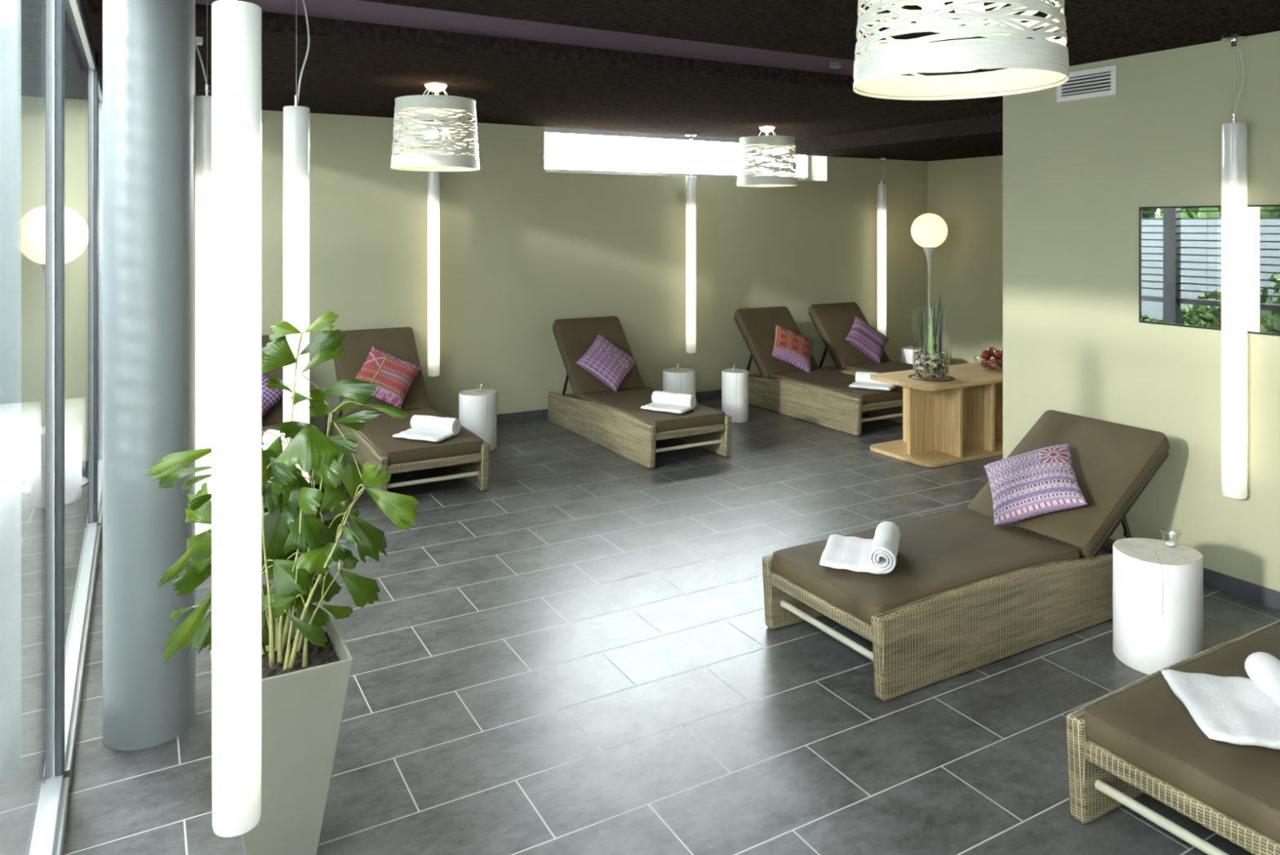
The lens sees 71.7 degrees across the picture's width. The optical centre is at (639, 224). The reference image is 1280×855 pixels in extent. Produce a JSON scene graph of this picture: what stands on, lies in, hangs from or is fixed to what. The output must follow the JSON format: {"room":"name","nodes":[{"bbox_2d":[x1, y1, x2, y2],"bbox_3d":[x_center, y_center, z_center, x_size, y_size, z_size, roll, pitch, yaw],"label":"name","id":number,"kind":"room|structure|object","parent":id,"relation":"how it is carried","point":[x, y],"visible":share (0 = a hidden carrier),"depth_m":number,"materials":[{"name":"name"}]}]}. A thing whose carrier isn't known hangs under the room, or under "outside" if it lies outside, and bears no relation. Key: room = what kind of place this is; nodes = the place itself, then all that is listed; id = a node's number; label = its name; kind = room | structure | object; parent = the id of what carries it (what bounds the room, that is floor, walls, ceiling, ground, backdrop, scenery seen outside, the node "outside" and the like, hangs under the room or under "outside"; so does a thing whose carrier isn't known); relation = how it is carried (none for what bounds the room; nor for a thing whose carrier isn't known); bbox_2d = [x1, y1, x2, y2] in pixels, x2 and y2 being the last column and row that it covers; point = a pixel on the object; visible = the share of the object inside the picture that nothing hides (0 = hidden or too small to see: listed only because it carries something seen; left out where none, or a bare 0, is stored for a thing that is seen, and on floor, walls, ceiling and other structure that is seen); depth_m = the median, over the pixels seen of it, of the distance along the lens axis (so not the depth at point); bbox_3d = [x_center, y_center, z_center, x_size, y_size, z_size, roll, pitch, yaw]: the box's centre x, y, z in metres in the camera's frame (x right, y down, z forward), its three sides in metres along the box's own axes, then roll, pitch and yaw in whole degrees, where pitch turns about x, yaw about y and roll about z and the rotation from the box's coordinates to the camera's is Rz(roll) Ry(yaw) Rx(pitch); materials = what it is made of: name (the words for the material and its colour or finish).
{"room":"spa","nodes":[
{"label":"spa","id":0,"kind":"room"},
{"bbox_2d":[208,615,353,854],"bbox_3d":[-0.984,1.439,2.414,0.331,0.560,0.303,0,0,-30],"label":"planter","id":1,"kind":"object","parent":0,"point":[304,686],"depth_m":2.34,"materials":[{"name":"grey ceramic"}]},
{"bbox_2d":[82,0,964,81],"bbox_3d":[2.203,-1.014,4.123,8.500,0.135,10.200,0,0,-30],"label":"ceiling","id":2,"kind":"structure","parent":0,"point":[357,11],"depth_m":4.37,"materials":[{"name":"purple paint"}]},
{"bbox_2d":[195,0,211,563],"bbox_3d":[-1.555,0.147,3.176,0.107,2.184,0.104,0,0,-30],"label":"lamp","id":3,"kind":"object","parent":2,"relation":"hanging from","point":[202,103],"visible":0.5,"depth_m":3.13,"materials":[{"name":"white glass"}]},
{"bbox_2d":[283,0,309,483],"bbox_3d":[-1.339,0.147,3.450,0.104,2.184,0.104,0,0,-30],"label":"lamp","id":4,"kind":"object","parent":2,"relation":"hanging from","point":[295,118],"visible":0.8,"depth_m":3.41,"materials":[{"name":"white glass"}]},
{"bbox_2d":[829,61,841,68],"bbox_3d":[1.144,-0.927,5.178,0.070,0.035,0.070,0,0,-30],"label":"ceiling sensor","id":5,"kind":"object","parent":2,"relation":"attached to","point":[835,64],"visible":1,"depth_m":5.15,"materials":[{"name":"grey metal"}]},
{"bbox_2d":[87,0,1002,140],"bbox_3d":[0.527,-0.903,6.906,8.090,0.085,2.985,0,0,-30],"label":"ceiling","id":6,"kind":"structure","parent":0,"point":[351,68],"depth_m":5.53,"materials":[{"name":"black paint"}]},
{"bbox_2d":[195,36,202,45],"bbox_3d":[-2.054,-0.846,4.089,0.060,0.030,0.060,0,0,-30],"label":"ceiling box","id":7,"kind":"object","parent":6,"relation":"attached to","point":[198,39],"visible":0.48,"depth_m":4.07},
{"bbox_2d":[427,120,439,376],"bbox_3d":[-1.681,0.189,7.220,0.106,2.100,0.104,0,0,-30],"label":"lamp","id":8,"kind":"object","parent":6,"relation":"hanging from","point":[433,177],"visible":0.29,"depth_m":7.18,"materials":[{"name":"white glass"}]},
{"bbox_2d":[391,83,479,171],"bbox_3d":[-1.250,-0.599,5.419,0.531,0.525,0.531,0,0,-30],"label":"pendant lamp","id":9,"kind":"object","parent":6,"relation":"hanging from","point":[435,107],"visible":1,"depth_m":5.24,"materials":[{"name":"white"}]},
{"bbox_2d":[685,133,696,353],"bbox_3d":[0.488,0.185,8.462,0.106,2.092,0.104,0,0,-30],"label":"lamp","id":10,"kind":"object","parent":6,"relation":"hanging from","point":[691,181],"visible":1,"depth_m":8.42,"materials":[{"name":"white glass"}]},
{"bbox_2d":[737,125,797,186],"bbox_3d":[1.119,-0.599,7.797,0.529,0.525,0.529,0,0,-30],"label":"pendant lamp","id":11,"kind":"object","parent":6,"relation":"hanging from","point":[766,142],"visible":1,"depth_m":7.61,"materials":[{"name":"white"}]},
{"bbox_2d":[262,110,927,433],"bbox_3d":[-0.210,0.387,8.377,8.500,2.665,0.300,0,0,-30],"label":"wall","id":12,"kind":"structure","parent":0,"point":[524,248],"depth_m":7.92,"materials":[{"name":"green paint"}]},
{"bbox_2d":[93,52,102,532],"bbox_3d":[-3.364,0.389,5.499,0.068,2.660,1.514,0,0,-30],"label":"window","id":13,"kind":"structure","parent":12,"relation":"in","point":[97,80],"depth_m":4.85,"materials":[{"name":"metal"}]},
{"bbox_2d":[102,102,102,459],"bbox_3d":[-3.745,0.389,6.164,0.047,2.660,0.059,0,0,-30],"label":"trim","id":14,"kind":"structure","parent":12,"relation":"attached to","point":[102,102],"depth_m":6.14,"materials":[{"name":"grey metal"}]},
{"bbox_2d":[324,389,721,435],"bbox_3d":[-0.194,1.679,8.207,8.040,0.080,0.012,0,0,-30],"label":"baseboard","id":15,"kind":"structure","parent":12,"relation":"attached to","point":[542,413],"depth_m":7.78,"materials":[{"name":"grey tile"}]},
{"bbox_2d":[544,126,811,180],"bbox_3d":[0.440,-0.690,8.889,3.265,0.462,0.050,0,0,-30],"label":"window","id":16,"kind":"structure","parent":12,"relation":"in","point":[547,130],"depth_m":8.65,"materials":[{"name":"grey metal"}]},
{"bbox_2d":[62,397,1279,854],"bbox_3d":[2.203,1.769,4.123,8.500,0.100,10.200,0,0,-30],"label":"floor","id":17,"kind":"structure","parent":0,"point":[575,653],"depth_m":3.23,"materials":[{"name":"grey tile"}]},
{"bbox_2d":[0,0,69,854],"bbox_3d":[-1.107,0.389,1.519,0.068,2.660,2.604,0,0,-30],"label":"window","id":18,"kind":"structure","parent":17,"relation":"on","point":[33,802],"depth_m":2.01,"materials":[{"name":"metal"}]},
{"bbox_2d":[53,0,100,786],"bbox_3d":[-2.370,0.389,3.746,0.068,2.660,2.604,0,0,-30],"label":"window","id":19,"kind":"structure","parent":17,"relation":"on","point":[77,538],"depth_m":3.25,"materials":[{"name":"glass"}]},
{"bbox_2d":[102,0,195,750],"bbox_3d":[-1.677,0.429,3.030,0.278,2.579,0.278,0,0,-30],"label":"column","id":20,"kind":"structure","parent":17,"relation":"on","point":[148,46],"depth_m":2.91,"materials":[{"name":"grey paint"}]},
{"bbox_2d":[145,311,419,854],"bbox_3d":[-0.952,0.979,2.412,0.725,1.480,0.462,0,0,34],"label":"potted palm","id":21,"kind":"object","parent":17,"relation":"on","point":[307,661],"visible":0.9,"depth_m":2.40,"materials":[{"name":"green plant"}]},
{"bbox_2d":[262,334,342,511],"bbox_3d":[-2.504,1.273,5.835,0.700,0.885,1.789,0,0,-30],"label":"sun lounger","id":22,"kind":"object","parent":17,"relation":"on","point":[273,416],"visible":0.02,"depth_m":6.23,"materials":[{"name":"brown fabric"}]},
{"bbox_2d":[262,373,283,417],"bbox_3d":[-2.728,1.181,6.149,0.486,0.436,0.324,0,0,4],"label":"cushion","id":23,"kind":"object","parent":22,"relation":"on","point":[270,397],"visible":0.11,"depth_m":6.16,"materials":[{"name":"fabric"}]},
{"bbox_2d":[262,429,283,450],"bbox_3d":[-2.173,1.320,5.319,0.340,0.108,0.279,0,0,22],"label":"towel","id":24,"kind":"object","parent":22,"relation":"on","point":[268,438],"visible":0.19,"depth_m":5.40,"materials":[{"name":"white fabric"}]},
{"bbox_2d":[325,326,489,502],"bbox_3d":[-1.706,1.273,6.287,0.700,0.885,1.789,0,0,-30],"label":"sun lounger","id":25,"kind":"object","parent":17,"relation":"on","point":[465,452],"visible":0.61,"depth_m":5.91,"materials":[{"name":"fabric"}]},
{"bbox_2d":[355,346,422,408],"bbox_3d":[-1.906,1.149,6.650,0.492,0.427,0.308,0,0,-6],"label":"cushion","id":26,"kind":"object","parent":25,"relation":"on","point":[396,375],"visible":0.92,"depth_m":6.60,"materials":[{"name":"fabric"}]},
{"bbox_2d":[392,414,460,441],"bbox_3d":[-1.380,1.320,5.745,0.340,0.108,0.279,0,0,22],"label":"towel","id":27,"kind":"object","parent":25,"relation":"on","point":[426,428],"visible":1,"depth_m":5.75,"materials":[{"name":"white fabric"}]},
{"bbox_2d":[458,388,496,450],"bbox_3d":[-1.238,1.504,6.785,0.290,0.430,0.273,0,0,-41],"label":"table","id":28,"kind":"object","parent":17,"relation":"on","point":[477,410],"visible":0.81,"depth_m":6.67,"materials":[{"name":"white plastic"}]},
{"bbox_2d":[547,315,731,468],"bbox_3d":[-0.064,1.273,7.126,0.700,0.885,1.789,0,0,-30],"label":"sun lounger","id":29,"kind":"object","parent":17,"relation":"on","point":[616,421],"visible":0.88,"depth_m":6.93,"materials":[{"name":"brown fabric"}]},
{"bbox_2d":[575,333,637,391],"bbox_3d":[-0.275,1.168,7.471,0.318,0.436,0.490,0,0,30],"label":"cushion","id":30,"kind":"object","parent":29,"relation":"on","point":[605,361],"visible":1,"depth_m":7.39,"materials":[{"name":"fabric"}]},
{"bbox_2d":[640,391,696,413],"bbox_3d":[0.215,1.320,6.586,0.340,0.108,0.258,0,0,30],"label":"towel","id":31,"kind":"object","parent":29,"relation":"on","point":[663,401],"visible":1,"depth_m":6.58,"materials":[{"name":"white fabric"}]},
{"bbox_2d":[662,367,695,395],"bbox_3d":[0.343,1.504,7.808,0.290,0.430,0.273,0,0,-4],"label":"table","id":32,"kind":"object","parent":17,"relation":"on","point":[681,380],"visible":0.55,"depth_m":7.69,"materials":[{"name":"white plastic"}]},
{"bbox_2d":[721,368,748,422],"bbox_3d":[0.835,1.504,7.778,0.232,0.430,0.243,0,0,2],"label":"table","id":33,"kind":"object","parent":17,"relation":"on","point":[735,383],"visible":0.89,"depth_m":7.67,"materials":[{"name":"white plastic"}]},
{"bbox_2d":[733,306,902,435],"bbox_3d":[1.624,1.273,8.084,0.700,0.885,1.789,0,0,-30],"label":"sun lounger","id":34,"kind":"object","parent":17,"relation":"on","point":[822,397],"visible":0.72,"depth_m":7.91,"materials":[{"name":"brown fabric"}]},
{"bbox_2d":[771,324,813,371],"bbox_3d":[1.458,1.186,8.434,0.492,0.428,0.307,0,0,-6],"label":"cushion","id":35,"kind":"object","parent":34,"relation":"on","point":[791,347],"visible":1,"depth_m":8.35,"materials":[{"name":"fabric"}]},
{"bbox_2d":[848,371,896,390],"bbox_3d":[1.969,1.320,7.466,0.340,0.108,0.259,0,0,30],"label":"towel","id":36,"kind":"object","parent":34,"relation":"on","point":[863,380],"visible":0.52,"depth_m":7.47,"materials":[{"name":"white fabric"}]},
{"bbox_2d":[808,302,914,375],"bbox_3d":[2.443,1.273,8.565,0.700,0.885,1.789,0,0,-30],"label":"sun lounger","id":37,"kind":"object","parent":17,"relation":"on","point":[833,322],"visible":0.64,"depth_m":8.95,"materials":[{"name":"brown fabric"}]},
{"bbox_2d":[844,315,888,363],"bbox_3d":[2.297,1.163,8.943,0.314,0.436,0.490,0,0,30],"label":"cushion","id":38,"kind":"object","parent":37,"relation":"on","point":[863,336],"visible":1,"depth_m":8.86,"materials":[{"name":"fabric"}]},
{"bbox_2d":[901,346,928,364],"bbox_3d":[2.857,1.504,9.208,0.273,0.430,0.290,0,0,5],"label":"table","id":39,"kind":"object","parent":17,"relation":"on","point":[906,351],"visible":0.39,"depth_m":9.13,"materials":[{"name":"white"}]},
{"bbox_2d":[911,213,947,350],"bbox_3d":[3.135,0.801,9.595,0.390,1.835,0.390,0,0,-30],"label":"floor lamp","id":40,"kind":"object","parent":17,"relation":"on","point":[929,231],"visible":0.82,"depth_m":9.48,"materials":[{"name":"white glass"}]},
{"bbox_2d":[870,361,1002,466],"bbox_3d":[2.463,1.432,6.817,1.350,0.570,0.630,0,0,-30],"label":"side table","id":41,"kind":"object","parent":17,"relation":"on","point":[955,417],"visible":0.72,"depth_m":6.58,"materials":[{"name":"brown wood"}]},
{"bbox_2d":[912,292,949,377],"bbox_3d":[2.181,0.823,6.634,0.260,0.647,0.260,0,0,-30],"label":"glass vase","id":42,"kind":"object","parent":41,"relation":"on","point":[940,358],"visible":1,"depth_m":6.58,"materials":[{"name":"clear glass"}]},
{"bbox_2d":[973,354,1002,370],"bbox_3d":[2.788,1.098,6.984,0.300,0.105,0.300,0,0,-30],"label":"fruit bowl","id":43,"kind":"object","parent":41,"relation":"on","point":[974,354],"visible":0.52,"depth_m":6.97,"materials":[{"name":"clear glass"}]},
{"bbox_2d":[980,358,990,367],"bbox_3d":[2.744,1.098,7.019,0.082,0.082,0.076,0,0,43],"label":"apple","id":44,"kind":"object","parent":43,"relation":"in","point":[984,362],"visible":0.62,"depth_m":7.00,"materials":[{"name":"red plant"}]},
{"bbox_2d":[980,350,991,359],"bbox_3d":[2.717,1.029,6.953,0.076,0.081,0.081,0,0,-26],"label":"apple","id":45,"kind":"object","parent":43,"relation":"in","point":[985,354],"visible":1,"depth_m":6.93,"materials":[{"name":"red plant"}]},
{"bbox_2d":[986,346,995,356],"bbox_3d":[2.785,1.012,7.015,0.077,0.079,0.079,0,0,12],"label":"apple","id":46,"kind":"object","parent":43,"relation":"in","point":[990,349],"visible":0.65,"depth_m":6.99,"materials":[{"name":"red plant"}]},
{"bbox_2d":[987,359,998,368],"bbox_3d":[2.755,1.095,6.917,0.076,0.081,0.081,0,0,-31],"label":"apple","id":47,"kind":"object","parent":43,"relation":"in","point":[992,363],"visible":1,"depth_m":6.89,"materials":[{"name":"red plant"}]},
{"bbox_2d":[998,358,1002,368],"bbox_3d":[2.844,1.094,6.938,0.076,0.077,0.077,0,0,43],"label":"apple","id":48,"kind":"object","parent":43,"relation":"in","point":[1000,361],"visible":0.35,"depth_m":6.92,"materials":[{"name":"red plant"}]},
{"bbox_2d":[992,349,1002,359],"bbox_3d":[2.808,1.023,6.943,0.076,0.078,0.077,0,0,20],"label":"apple","id":49,"kind":"object","parent":48,"relation":"on","point":[997,354],"visible":0.97,"depth_m":6.92,"materials":[{"name":"red plant"}]},
{"bbox_2d":[761,409,1169,700],"bbox_3d":[1.506,1.343,3.929,1.886,0.746,0.700,0,0,-30],"label":"sun lounger","id":50,"kind":"object","parent":17,"relation":"on","point":[963,592],"visible":0.8,"depth_m":3.66,"materials":[{"name":"fabric"}]},
{"bbox_2d":[819,520,900,573],"bbox_3d":[0.913,1.320,3.657,0.298,0.108,0.340,0,0,19],"label":"towel","id":51,"kind":"object","parent":50,"relation":"on","point":[877,555],"visible":1,"depth_m":3.58,"materials":[{"name":"white fabric"}]},
{"bbox_2d":[983,443,1087,525],"bbox_3d":[1.839,1.216,4.147,0.452,0.325,0.366,0,0,25],"label":"cushion","id":52,"kind":"object","parent":50,"relation":"on","point":[1041,481],"visible":1,"depth_m":4.07,"materials":[{"name":"fabric"}]},
{"bbox_2d":[1112,537,1203,674],"bbox_3d":[2.042,1.504,3.489,0.315,0.430,0.304,0,0,22],"label":"table","id":53,"kind":"object","parent":17,"relation":"on","point":[1157,588],"visible":0.86,"depth_m":3.38,"materials":[{"name":"white plastic"}]},
{"bbox_2d":[1159,527,1182,547],"bbox_3d":[2.123,1.258,3.544,0.078,0.062,0.078,0,0,-30],"label":"glass","id":54,"kind":"object","parent":53,"relation":"on","point":[1167,542],"visible":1,"depth_m":3.54,"materials":[{"name":"glass"}]},
{"bbox_2d":[1165,540,1175,545],"bbox_3d":[2.123,1.278,3.544,0.033,0.008,0.033,0,0,-30],"label":"candle","id":55,"kind":"object","parent":54,"relation":"on","point":[1170,543],"depth_m":3.54,"materials":[{"name":"wax"}]},
{"bbox_2d":[1066,622,1279,854],"bbox_3d":[2.217,1.343,2.717,1.886,0.746,0.700,0,0,-30],"label":"sun lounger","id":56,"kind":"object","parent":17,"relation":"on","point":[1139,737],"visible":0.84,"depth_m":2.40,"materials":[{"name":"brown fabric"}]},
{"bbox_2d":[1160,651,1279,749],"bbox_3d":[1.704,1.320,2.487,0.328,0.108,0.350,0,0,12],"label":"towel","id":57,"kind":"object","parent":56,"relation":"on","point":[1234,709],"visible":1,"depth_m":2.49,"materials":[{"name":"white fabric"}]},
{"bbox_2d":[358,0,1279,74],"bbox_3d":[3.179,-0.903,2.320,8.180,0.085,6.100,0,0,-30],"label":"ceiling","id":58,"kind":"structure","parent":0,"point":[1097,30],"depth_m":3.74,"materials":[{"name":"black paint"}]},
{"bbox_2d":[211,0,262,836],"bbox_3d":[-0.838,0.194,1.840,0.103,2.110,0.103,0,0,15],"label":"lamp","id":59,"kind":"object","parent":58,"relation":"hanging from","point":[236,24],"visible":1,"depth_m":1.80,"materials":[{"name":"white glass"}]},
{"bbox_2d":[853,0,1069,100],"bbox_3d":[0.831,-0.611,2.320,0.530,0.500,0.530,0,0,-30],"label":"pendant lamp","id":60,"kind":"object","parent":58,"relation":"hanging from","point":[1039,63],"visible":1,"depth_m":2.17,"materials":[{"name":"white"}]},
{"bbox_2d":[1220,33,1248,499],"bbox_3d":[2.725,0.195,4.058,0.104,2.112,0.104,0,0,-30],"label":"lamp","id":61,"kind":"object","parent":58,"relation":"hanging from","point":[1234,135],"visible":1,"depth_m":4.02,"materials":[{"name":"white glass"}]},
{"bbox_2d":[787,113,1002,161],"bbox_3d":[3.158,-0.791,8.398,2.040,0.140,2.985,0,0,-30],"label":"ceiling","id":62,"kind":"structure","parent":0,"point":[977,136],"depth_m":8.24,"materials":[{"name":"black paint"}]},
{"bbox_2d":[876,157,886,336],"bbox_3d":[2.632,0.259,9.632,0.106,1.960,0.104,0,0,-30],"label":"lamp","id":63,"kind":"object","parent":62,"relation":"hanging from","point":[882,188],"visible":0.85,"depth_m":9.59,"materials":[{"name":"white glass"}]},
{"bbox_2d":[927,155,1002,367],"bbox_3d":[4.362,0.387,8.636,0.290,2.665,3.760,0,0,-30],"label":"wall","id":64,"kind":"structure","parent":0,"point":[966,193],"depth_m":9.71,"materials":[{"name":"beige paint"}]},
{"bbox_2d":[1002,31,1279,591],"bbox_3d":[3.723,0.387,2.617,0.200,2.665,6.080,0,0,-30],"label":"wall","id":65,"kind":"structure","parent":0,"point":[1077,175],"depth_m":4.50,"materials":[{"name":"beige paint"}]},
{"bbox_2d":[1057,65,1116,102],"bbox_3d":[2.392,-0.749,4.748,0.014,0.154,0.340,0,0,-30],"label":"air vent","id":66,"kind":"object","parent":65,"relation":"in","point":[1098,82],"visible":0.88,"depth_m":4.73,"materials":[{"name":"white metal"}]},
{"bbox_2d":[1101,546,1279,609],"bbox_3d":[3.607,1.679,2.609,0.012,0.080,5.980,0,0,-30],"label":"baseboard","id":67,"kind":"structure","parent":65,"relation":"attached to","point":[1241,588],"depth_m":4.08,"materials":[{"name":"grey tile"}]},
{"bbox_2d":[1138,204,1279,336],"bbox_3d":[2.881,0.206,3.893,0.008,0.585,1.390,0,0,-30],"label":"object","id":68,"kind":"object","parent":65,"relation":"attached to","point":[1180,247],"visible":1,"depth_m":4.25,"materials":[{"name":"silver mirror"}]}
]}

